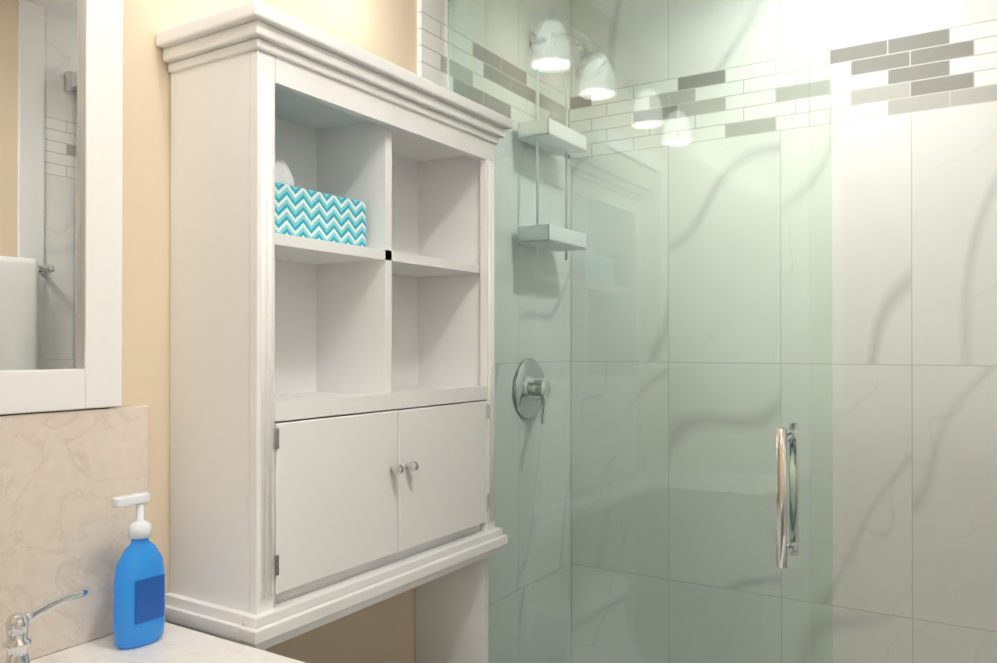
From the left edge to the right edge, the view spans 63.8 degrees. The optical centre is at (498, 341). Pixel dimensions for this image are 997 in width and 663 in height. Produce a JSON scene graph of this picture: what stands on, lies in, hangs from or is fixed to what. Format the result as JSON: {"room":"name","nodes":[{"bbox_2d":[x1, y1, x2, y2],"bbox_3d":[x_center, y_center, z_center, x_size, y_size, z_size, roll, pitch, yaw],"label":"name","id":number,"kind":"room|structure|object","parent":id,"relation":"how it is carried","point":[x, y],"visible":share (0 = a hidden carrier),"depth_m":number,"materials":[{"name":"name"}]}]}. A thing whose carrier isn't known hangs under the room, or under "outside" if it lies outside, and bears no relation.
{"room":"bathroom","nodes":[
{"label":"bathroom","id":0,"kind":"room"},
{"bbox_2d":[3,0,416,662],"bbox_3d":[-0.858,0.096,0.866,0.120,2.425,4.082,0,0,32],"label":"wall","id":1,"kind":"structure","parent":0,"point":[381,632],"depth_m":1.27,"materials":[{"name":"beige paint"}]},
{"bbox_2d":[0,0,122,414],"bbox_3d":[-0.732,-0.313,0.932,0.022,0.816,0.624,0,0,32],"label":"mirror","id":2,"kind":"object","parent":1,"relation":"attached to","point":[61,117],"visible":0.98,"depth_m":1.12,"materials":[{"name":"white paint"}]},
{"bbox_2d":[417,0,569,662],"bbox_3d":[0.017,0.103,2.143,0.012,2.425,0.747,0,0,32],"label":"wall tiles","id":3,"kind":"structure","parent":1,"relation":"attached to","point":[431,40],"depth_m":2.22,"materials":[{"name":"tile"}]},
{"bbox_2d":[513,358,550,423],"bbox_3d":[0.117,0.135,2.217,0.076,0.177,0.170,0,0,32],"label":"shower valve","id":4,"kind":"object","parent":3,"relation":"attached to","point":[537,392],"depth_m":2.20,"materials":[{"name":"silver metal"}]},
{"bbox_2d":[528,32,607,80],"bbox_3d":[0.194,-0.794,2.204,0.226,0.158,0.096,0,0,32],"label":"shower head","id":5,"kind":"object","parent":3,"relation":"attached to","point":[587,68],"depth_m":2.18},
{"bbox_2d":[518,31,586,259],"bbox_3d":[0.152,-0.551,2.229,0.095,0.634,0.230,0,0,32],"label":"shower caddy","id":6,"kind":"object","parent":5,"relation":"hanging from","point":[554,137],"depth_m":2.17,"materials":[{"name":"white metal"}]},
{"bbox_2d":[570,0,996,662],"bbox_3d":[0.912,0.102,2.096,1.822,2.425,0.120,0,0,32],"label":"wall","id":7,"kind":"structure","parent":0,"point":[866,304],"depth_m":2.12,"materials":[{"name":"tile"}]},
{"bbox_3d":[-0.136,1.356,0.408,1.822,0.100,4.082,0,0,32],"label":"floor","id":8,"kind":"structure","parent":0,"visible":0},
{"bbox_2d":[0,405,304,662],"bbox_3d":[-0.489,0.702,0.782,0.586,1.212,0.733,0,0,32],"label":"countertop","id":9,"kind":"structure","parent":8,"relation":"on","point":[66,476],"depth_m":1.12,"materials":[{"name":"beige stone"}]},
{"bbox_2d":[3,589,87,662],"bbox_3d":[-0.596,0.363,0.842,0.176,0.129,0.431,0,0,32],"label":"faucet","id":10,"kind":"object","parent":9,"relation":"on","point":[16,643],"visible":1,"depth_m":0.97,"materials":[{"name":"silver metal"}]},
{"bbox_2d":[111,492,165,648],"bbox_3d":[-0.512,0.323,1.144,0.048,0.212,0.078,0,0,32],"label":"soap bottle","id":11,"kind":"object","parent":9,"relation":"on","point":[139,587],"visible":0.98,"depth_m":1.12,"materials":[{"name":"blue plastic"}]},
{"bbox_2d":[156,0,512,662],"bbox_3d":[-0.254,0.413,1.496,0.231,1.797,0.711,0,0,32],"label":"storage cabinet","id":12,"kind":"object","parent":8,"relation":"on","point":[332,431],"visible":0.98,"depth_m":1.36,"materials":[{"name":"white paint"}]},
{"bbox_2d":[275,158,365,246],"bbox_3d":[-0.349,-0.239,1.391,0.120,0.142,0.220,0,0,32],"label":"tissue box","id":13,"kind":"object","parent":12,"relation":"on","point":[303,212],"visible":0.44,"depth_m":1.35,"materials":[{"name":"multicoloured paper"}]},
{"bbox_3d":[0.538,1.252,1.490,1.582,0.120,0.130,0,0,32],"label":"sill","id":14,"kind":"structure","parent":8,"relation":"on","visible":0},
{"bbox_2d":[808,0,996,662],"bbox_3d":[0.890,0.150,1.277,0.750,2.079,0.041,0,0,32],"label":"shower panel","id":15,"kind":"object","parent":14,"relation":"on","point":[894,332],"depth_m":1.41,"materials":[{"name":"clear glass"}]},
{"bbox_3d":[0.530,-0.888,1.477,1.566,0.062,0.023,0,0,32],"label":"shower rail","id":16,"kind":"object","parent":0,"visible":0},
{"bbox_2d":[447,0,832,662],"bbox_3d":[0.242,0.086,1.674,0.851,2.183,0.118,0,0,32],"label":"sliding shower door","id":17,"kind":"structure","parent":16,"relation":"hanging from","point":[785,550],"depth_m":1.63,"materials":[{"name":"clear glass"}]}
]}

